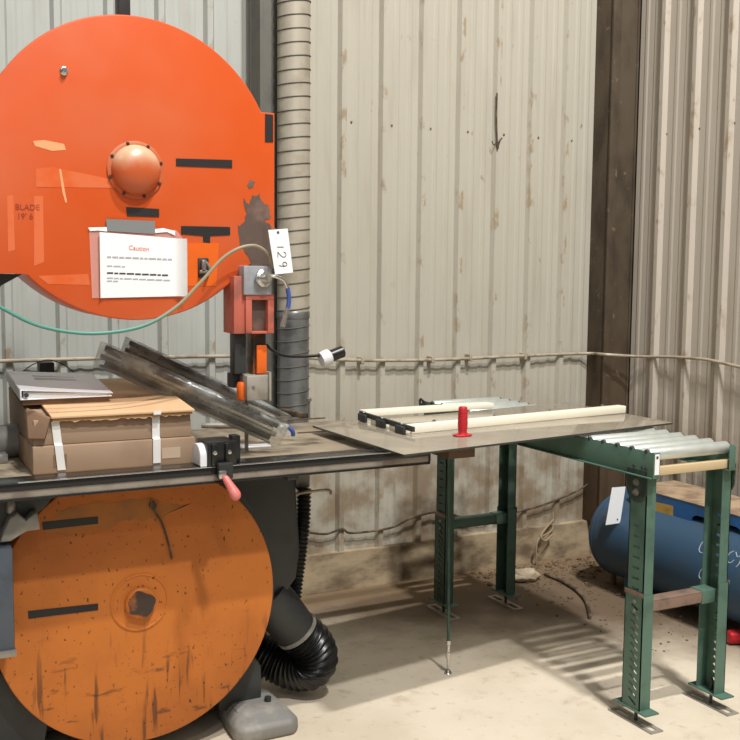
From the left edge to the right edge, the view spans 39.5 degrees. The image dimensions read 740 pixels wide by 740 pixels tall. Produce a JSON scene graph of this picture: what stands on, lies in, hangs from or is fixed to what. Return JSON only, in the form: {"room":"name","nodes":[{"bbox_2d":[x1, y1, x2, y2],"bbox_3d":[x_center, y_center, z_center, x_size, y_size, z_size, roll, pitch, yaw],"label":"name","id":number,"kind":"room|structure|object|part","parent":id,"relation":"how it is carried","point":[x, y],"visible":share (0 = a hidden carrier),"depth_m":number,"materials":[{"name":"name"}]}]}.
{"room":"woodworking shop","nodes":[
{"label":"woodworking shop","id":0,"kind":"room"},
{"bbox_2d":[0,0,596,554],"bbox_3d":[-1.402,-1.220,4.354,5.980,4.415,0.028,-2,6,-27],"label":"wall","id":1,"kind":"structure","parent":0,"point":[428,237],"depth_m":5.29,"materials":[{"name":"metal"}]},
{"bbox_2d":[0,352,739,368],"bbox_3d":[0.350,0.096,4.156,3.449,0.211,2.213,-2,6,-27],"label":"conduit","id":2,"kind":"object","parent":1,"relation":"attached to","point":[468,357],"visible":0.84,"depth_m":5.25,"materials":[{"name":"metal"}]},
{"bbox_2d":[300,519,591,595],"bbox_3d":[-1.401,1.050,4.713,6.150,0.199,0.299,-2,6,-27],"label":"baseboard","id":3,"kind":"structure","parent":1,"relation":"attached to","point":[332,571],"depth_m":5.41,"materials":[{"name":"concrete"}]},
{"bbox_2d":[308,484,587,534],"bbox_3d":[0.451,0.750,5.485,1.794,0.144,0.012,-2,6,-27],"label":"cable","id":4,"kind":"object","parent":1,"relation":"attached to","point":[584,486],"visible":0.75,"depth_m":5.35,"materials":[{"name":"brown rubber"}]},
{"bbox_2d":[492,93,502,148],"bbox_3d":[0.668,-1.303,5.396,0.065,0.290,0.012,-1,6,-20],"label":"wall hook","id":5,"kind":"object","parent":1,"relation":"attached to","point":[497,142],"visible":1,"depth_m":5.40,"materials":[{"name":"grey metal"}]},
{"bbox_2d":[535,512,553,564],"bbox_3d":[0.978,0.972,5.726,0.031,0.340,0.184,5,7,39],"label":"rope","id":6,"kind":"object","parent":1,"relation":"hanging from","point":[552,520],"visible":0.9,"depth_m":5.72,"materials":[{"name":"brown fabric"}]},
{"bbox_2d":[45,554,739,739],"bbox_3d":[-0.323,1.537,1.511,8.700,0.150,7.700,-2,6,-27],"label":"floor","id":7,"kind":"structure","parent":0,"point":[531,672],"depth_m":4.17,"materials":[{"name":"concrete"}]},
{"bbox_2d":[0,0,430,739],"bbox_3d":[-0.845,-0.117,3.554,2.000,2.750,1.042,-2,6,-27],"label":"saw","id":8,"kind":"object","parent":7,"relation":"on","point":[136,603],"visible":0.97,"depth_m":3.26,"materials":[{"name":"orange paint"}]},
{"bbox_3d":[-1.053,0.400,3.022,0.027,0.042,0.027,-2,6,-27],"label":"knob","id":9,"kind":"part","parent":8,"relation":"part of","materials":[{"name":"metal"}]},
{"bbox_2d":[23,360,73,371],"bbox_3d":[-1.185,0.107,3.795,0.187,0.292,0.060,-2,6,-27],"label":"block","id":10,"kind":"object","parent":8,"relation":"on","point":[47,365],"visible":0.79,"depth_m":3.76,"materials":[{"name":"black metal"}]},
{"bbox_2d":[9,422,194,474],"bbox_3d":[-0.913,0.242,3.469,0.518,0.088,0.570,-2,6,-27],"label":"cardboard box","id":11,"kind":"object","parent":8,"relation":"on","point":[91,456],"visible":0.56,"depth_m":3.21,"materials":[{"name":"beige cardboard"}]},
{"bbox_2d":[51,421,65,469],"bbox_3d":[-0.949,0.231,3.137,0.039,0.150,0.012,-2,6,-27],"label":"strap","id":12,"kind":"object","parent":11,"relation":"attached to","point":[56,431],"visible":1,"depth_m":3.14,"materials":[{"name":"white plastic"}]},
{"bbox_2d":[9,378,194,445],"bbox_3d":[-0.918,0.129,3.448,0.522,0.140,0.582,-2,6,-27],"label":"cardboard box","id":13,"kind":"object","parent":11,"relation":"on","point":[127,414],"visible":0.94,"depth_m":3.25,"materials":[{"name":"brown cardboard"}]},
{"bbox_2d":[9,385,107,404],"bbox_3d":[-1.046,0.068,3.442,0.273,0.048,0.345,-2,6,-27],"label":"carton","id":14,"kind":"object","parent":13,"relation":"on","point":[85,399],"visible":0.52,"depth_m":3.29,"materials":[{"name":"cardboard"}]},
{"bbox_2d":[6,371,112,399],"bbox_3d":[-1.039,0.044,3.432,0.295,0.063,0.346,-2,6,-27],"label":"ring binder","id":15,"kind":"object","parent":14,"relation":"on","point":[26,385],"visible":1,"depth_m":3.36,"materials":[{"name":"white plastic"}]},
{"bbox_3d":[-0.887,0.087,3.457,0.456,0.057,0.576,-2,6,-27],"label":"lid","id":16,"kind":"part","parent":13,"relation":"part of","materials":[{"name":"cardboard"}]},
{"bbox_2d":[152,411,160,462],"bbox_3d":[-0.676,0.212,3.264,0.024,0.168,0.022,-2,6,-27],"label":"strap","id":17,"kind":"object","parent":11,"relation":"attached to","point":[155,421],"visible":1,"depth_m":3.27,"materials":[{"name":"white plastic"}]},
{"bbox_3d":[-0.778,-1.242,3.234,0.038,0.450,0.050,-2,6,-27],"label":"tension post","id":18,"kind":"part","parent":8,"relation":"part of","materials":[{"name":"black metal"}]},
{"bbox_2d":[0,244,273,334],"bbox_3d":[-0.703,-0.251,3.146,0.896,0.283,0.023,-2,6,-29],"label":"air hose","id":19,"kind":"object","parent":8,"relation":"hanging from","point":[264,250],"visible":1,"depth_m":3.16,"materials":[{"name":"green rubber"}]},
{"bbox_2d":[88,219,187,297],"bbox_3d":[-0.716,-0.344,3.191,0.301,0.241,0.035,-2,6,-27],"label":"notice","id":20,"kind":"object","parent":8,"relation":"attached to","point":[130,265],"visible":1,"depth_m":3.21,"materials":[{"name":"white paper"}]},
{"bbox_2d":[99,345,279,442],"bbox_3d":[-0.605,0.086,3.489,0.664,0.372,0.084,0,5,-3],"label":"tube","id":21,"kind":"object","parent":8,"relation":"on","point":[128,367],"visible":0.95,"depth_m":3.48,"materials":[{"name":"grey metal"}]},
{"bbox_2d":[124,340,281,429],"bbox_3d":[-0.591,0.059,3.680,0.617,0.359,0.082,0,5,-3],"label":"pack","id":22,"kind":"object","parent":8,"relation":"on","point":[138,351],"visible":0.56,"depth_m":3.66},
{"bbox_3d":[-0.528,-0.325,3.295,0.037,0.054,0.021,-1,6,-12],"label":"latch lever","id":23,"kind":"part","parent":8,"relation":"part of","materials":[{"name":"metal"}]},
{"bbox_3d":[-0.628,0.338,3.154,1.847,0.022,0.046,-2,6,-27],"label":"rail","id":24,"kind":"part","parent":8,"relation":"part of","materials":[{"name":"metal"}]},
{"bbox_3d":[-0.637,0.314,3.173,1.850,0.024,0.100,-2,6,-27],"label":"rail","id":25,"kind":"part","parent":8,"relation":"part of","materials":[{"name":"black metal"}]},
{"bbox_2d":[192,434,240,500],"bbox_3d":[-0.464,0.302,3.218,0.140,0.184,0.197,-2,6,-27],"label":"clamp","id":26,"kind":"object","parent":8,"relation":"attached to","point":[222,452],"visible":1,"depth_m":3.20,"materials":[{"name":"black metal"}]},
{"bbox_3d":[-0.455,0.322,3.173,0.023,0.025,0.011,-2,6,-27],"label":"lever","id":27,"kind":"part","parent":26,"relation":"part of","materials":[{"name":"silver metal"}]},
{"bbox_3d":[-0.425,0.362,3.164,0.062,0.076,0.035,3,6,27],"label":"handle","id":28,"kind":"part","parent":26,"relation":"part of","materials":[{"name":"plastic"}]},
{"bbox_3d":[-0.431,0.248,3.273,0.027,0.086,0.040,-2,6,-27],"label":"stop arm","id":29,"kind":"part","parent":26,"relation":"part of","materials":[{"name":"black plastic"}]},
{"bbox_2d":[201,423,233,427],"bbox_3d":[-0.549,0.220,4.088,0.238,0.022,0.022,0,5,-5],"label":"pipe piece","id":30,"kind":"object","parent":8,"relation":"on","point":[203,425],"visible":0.47,"depth_m":4.07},
{"bbox_3d":[-0.444,-0.215,3.387,0.045,0.188,0.105,-2,6,-27],"label":"guide post","id":31,"kind":"part","parent":8,"relation":"part of","materials":[{"name":"metal"}]},
{"bbox_3d":[-0.426,-0.038,3.552,0.003,0.800,0.030,-2,6,-27],"label":"blade","id":32,"kind":"part","parent":8,"relation":"part of","materials":[{"name":"metal"}]},
{"bbox_2d":[240,443,270,448],"bbox_3d":[-0.441,0.271,3.643,0.180,0.007,0.045,-2,6,-27],"label":"paper scrap","id":33,"kind":"object","parent":8,"relation":"on","point":[262,444],"visible":0.49,"depth_m":3.65,"materials":[{"name":"white paper"}]},
{"bbox_3d":[-0.380,-0.187,3.406,0.100,0.130,0.095,-2,6,-27],"label":"guide frame","id":34,"kind":"part","parent":8,"relation":"part of","materials":[{"name":"paint"}]},
{"bbox_3d":[-0.339,-0.298,3.337,0.060,0.060,0.036,-4,7,-41],"label":"hand knob","id":35,"kind":"part","parent":8,"relation":"part of","materials":[{"name":"silver metal"}]},
{"bbox_2d":[265,222,292,273],"bbox_3d":[-0.305,-0.399,3.366,0.087,0.172,0.074,-2,6,-27],"label":"number tag","id":36,"kind":"object","parent":8,"relation":"hanging from","point":[279,238],"visible":1,"depth_m":3.34,"materials":[{"name":"white paper"}]},
{"bbox_3d":[-0.296,-0.285,3.349,0.075,0.055,0.020,-1,6,-19],"label":"knob lever","id":37,"kind":"part","parent":8,"relation":"part of","materials":[{"name":"silver metal"}]},
{"bbox_2d":[287,425,294,436],"bbox_3d":[-0.291,0.224,3.797,0.033,0.042,0.020,-2,6,-27],"label":"tape","id":38,"kind":"object","parent":8,"relation":"on","point":[289,427],"visible":1,"depth_m":3.79,"materials":[{"name":"blue plastic"}]},
{"bbox_2d":[280,408,307,417],"bbox_3d":[-0.322,0.187,4.428,0.148,0.030,0.022,4,7,34],"label":"bar","id":39,"kind":"object","parent":8,"relation":"on","point":[285,412],"visible":0.89,"depth_m":4.42,"materials":[{"name":"brown metal"}]},
{"bbox_2d":[255,613,337,691],"bbox_3d":[-0.302,1.058,3.901,0.384,0.324,0.229,4,7,36],"label":"hose","id":40,"kind":"object","parent":8,"relation":"attached to","point":[310,665],"visible":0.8,"depth_m":3.83,"materials":[{"name":"black plastic"}]},
{"bbox_2d":[290,488,311,597],"bbox_3d":[-0.271,0.665,3.940,0.098,0.424,0.059,-2,6,-27],"label":"flexible hose","id":41,"kind":"object","parent":8,"relation":"hanging from","point":[303,510],"visible":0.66,"depth_m":3.92,"materials":[{"name":"black plastic"}]},
{"bbox_2d":[266,343,345,366],"bbox_3d":[-0.222,-0.052,3.544,0.299,0.088,0.058,-2,6,-27],"label":"gooseneck lamp","id":42,"kind":"object","parent":8,"relation":"attached to","point":[326,357],"visible":0.96,"depth_m":3.56,"materials":[{"name":"black plastic"}]},
{"bbox_2d":[306,397,311,417],"bbox_3d":[-0.258,0.162,4.365,0.021,0.092,0.021,-2,6,-27],"label":"pin","id":43,"kind":"object","parent":8,"relation":"on","point":[308,399],"visible":1,"depth_m":4.36,"materials":[{"name":"silver metal"}]},
{"bbox_3d":[-0.210,0.464,3.898,0.145,0.025,0.025,-1,6,-19],"label":"bracket rod","id":44,"kind":"part","parent":8,"relation":"part of","materials":[{"name":"paint"}]},
{"bbox_2d":[251,0,276,418],"bbox_3d":[-0.458,-1.153,4.718,0.141,4.600,0.115,-2,6,-27],"label":"column","id":45,"kind":"structure","parent":7,"relation":"on","point":[263,12],"depth_m":4.66,"materials":[{"name":"grey metal"}]},
{"bbox_2d":[276,0,310,489],"bbox_3d":[-0.385,-1.449,4.674,0.157,4.000,0.275,-5,8,-45],"label":"spiral duct","id":46,"kind":"object","parent":45,"relation":"attached to","point":[293,16],"visible":0.73,"depth_m":4.63,"materials":[{"name":"grey metal"}]},
{"bbox_2d":[515,568,540,581],"bbox_3d":[0.812,1.073,5.399,0.131,0.062,0.150,4,7,35],"label":"rock","id":47,"kind":"object","parent":7,"relation":"on","point":[526,574],"visible":0.91,"depth_m":5.36,"materials":[{"name":"stone"}]},
{"bbox_2d":[544,573,591,618],"bbox_3d":[1.015,1.118,5.146,0.091,0.017,0.697,0,5,-8],"label":"cable","id":48,"kind":"object","parent":7,"relation":"on","point":[575,589],"visible":1,"depth_m":5.20,"materials":[{"name":"black rubber"}]},
{"bbox_2d":[419,397,738,734],"bbox_3d":[0.794,0.697,4.369,0.441,1.004,1.656,-2,6,-27],"label":"conveyor","id":49,"kind":"object","parent":7,"relation":"on","point":[638,453],"visible":0.71,"depth_m":3.80,"materials":[{"name":"metal"}]},
{"bbox_3d":[0.349,0.885,4.856,0.050,0.420,0.092,-2,6,-27],"label":"leg","id":50,"kind":"part","parent":49,"relation":"part of","materials":[{"name":"green metal"}]},
{"bbox_3d":[0.354,0.480,4.818,0.044,0.465,0.083,-2,6,-27],"label":"leg","id":51,"kind":"part","parent":49,"relation":"part of","materials":[{"name":"green metal"}]},
{"bbox_2d":[313,402,672,673],"bbox_3d":[0.501,0.662,4.101,1.373,1.120,0.903,-2,6,-27],"label":"extension","id":52,"kind":"object","parent":49,"relation":"on","point":[455,435],"visible":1,"depth_m":3.98,"materials":[{"name":"grey wood"}]},
{"bbox_3d":[0.312,0.669,4.088,0.028,0.845,0.013,-2,6,-27],"label":"support rod","id":53,"kind":"part","parent":52,"relation":"part of","materials":[{"name":"metal"}]},
{"bbox_3d":[0.337,0.186,3.740,0.072,0.108,0.052,-3,7,-36],"label":"handle","id":54,"kind":"part","parent":52,"relation":"part of","materials":[{"name":"red"}]},
{"bbox_2d":[490,511,507,523],"bbox_3d":[0.625,0.714,4.984,0.070,0.049,0.061,-2,6,-27],"label":"socket","id":55,"kind":"object","parent":49,"relation":"attached to","point":[498,517],"depth_m":4.95,"materials":[{"name":"green metal"}]},
{"bbox_3d":[0.661,0.874,5.006,0.050,0.420,0.092,-2,6,-27],"label":"leg","id":56,"kind":"part","parent":49,"relation":"part of","materials":[{"name":"green metal"}]},
{"bbox_3d":[0.664,0.469,4.967,0.044,0.465,0.083,-2,6,-27],"label":"leg","id":57,"kind":"part","parent":49,"relation":"part of","materials":[{"name":"green metal"}]},
{"bbox_3d":[0.625,0.262,4.241,0.044,0.092,1.560,-2,6,-27],"label":"frame","id":58,"kind":"part","parent":49,"relation":"part of","materials":[{"name":"green metal"}]},
{"bbox_3d":[0.939,0.407,3.622,0.005,0.115,0.100,-2,6,-27],"label":"pivot plate","id":59,"kind":"part","parent":49,"relation":"part of","materials":[{"name":"green metal"}]},
{"bbox_3d":[0.958,1.001,3.691,0.050,0.420,0.092,-2,6,-27],"label":"leg","id":60,"kind":"part","parent":49,"relation":"part of","materials":[{"name":"green metal"}]},
{"bbox_3d":[0.963,0.595,3.653,0.044,0.465,0.083,-2,6,-27],"label":"leg","id":61,"kind":"part","parent":49,"relation":"part of","materials":[{"name":"green metal"}]},
{"bbox_3d":[0.988,0.331,3.552,0.030,0.091,0.003,-2,6,-27],"label":"plate","id":62,"kind":"part","parent":49,"relation":"part of","materials":[{"name":"white metal"}]},
{"bbox_3d":[0.953,0.249,4.410,0.044,0.092,1.560,-2,6,-27],"label":"frame","id":63,"kind":"part","parent":49,"relation":"part of","materials":[{"name":"metal"}]},
{"bbox_2d":[690,584,715,603],"bbox_3d":[1.233,0.830,3.813,0.070,0.049,0.061,-2,6,-27],"label":"socket","id":64,"kind":"object","parent":49,"relation":"attached to","point":[706,594],"depth_m":3.79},
{"bbox_3d":[1.277,0.989,3.844,0.050,0.420,0.092,-2,6,-27],"label":"leg","id":65,"kind":"part","parent":49,"relation":"part of","materials":[{"name":"green metal"}]},
{"bbox_3d":[1.280,0.584,3.805,0.044,0.465,0.083,-2,6,-27],"label":"leg","id":66,"kind":"part","parent":49,"relation":"part of","materials":[{"name":"green metal"}]},
{"bbox_3d":[1.307,0.318,3.717,0.030,0.091,0.003,-2,6,-27],"label":"plate","id":67,"kind":"part","parent":49,"relation":"part of","materials":[{"name":"green metal"}]},
{"bbox_3d":[1.308,0.394,3.801,0.005,0.115,0.100,-2,6,-27],"label":"pivot plate","id":68,"kind":"part","parent":49,"relation":"part of","materials":[{"name":"metal"}]},
{"bbox_2d":[469,556,697,651],"bbox_3d":[1.179,1.131,5.104,1.038,0.024,1.354,-2,6,-27],"label":"debris","id":69,"kind":"object","parent":7,"relation":"on","point":[573,566],"visible":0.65,"depth_m":5.45,"materials":[{"name":"brown soil"}]},
{"bbox_2d":[610,573,616,584],"bbox_3d":[1.264,1.063,5.346,0.033,0.105,0.039,0,5,-5],"label":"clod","id":70,"kind":"object","parent":7,"relation":"on","point":[613,581],"visible":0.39,"depth_m":5.34,"materials":[{"name":"brown soil"}]},
{"bbox_2d":[589,480,739,622],"bbox_3d":[1.757,0.918,4.537,0.450,0.550,2.119,-2,6,-27],"label":"air compressor","id":71,"kind":"object","parent":7,"relation":"on","point":[679,512],"visible":0.65,"depth_m":4.84,"materials":[{"name":"blue metal"}]},
{"bbox_2d":[606,487,624,524],"bbox_3d":[1.215,0.670,5.091,0.120,0.185,0.003,-2,6,-27],"label":"paper tag","id":72,"kind":"object","parent":71,"relation":"hanging from","point":[614,513],"visible":1,"depth_m":5.09,"materials":[{"name":"white paper"}]},
{"bbox_2d":[727,629,739,643],"bbox_3d":[1.609,1.164,4.494,0.102,0.064,0.064,0,5,-3],"label":"drink can","id":73,"kind":"object","parent":7,"relation":"on","point":[733,635],"visible":0.79,"depth_m":4.47,"materials":[{"name":"red metal"}]},
{"bbox_2d":[626,0,739,496],"bbox_3d":[2.393,-1.140,3.872,0.028,4.415,4.050,-2,6,-27],"label":"wall","id":74,"kind":"structure","parent":0,"point":[686,298],"depth_m":5.35,"materials":[{"name":"metal"}]},
{"bbox_3d":[2.467,1.128,4.219,0.335,0.204,4.203,-2,6,-27],"label":"baseboard","id":75,"kind":"structure","parent":0,"visible":0},
{"bbox_2d":[582,0,641,520],"bbox_3d":[1.378,-1.337,5.773,0.295,4.400,0.262,-2,6,-27],"label":"column","id":76,"kind":"structure","parent":75,"relation":"on","point":[618,22],"depth_m":5.70,"materials":[{"name":"brown metal"}]}
]}

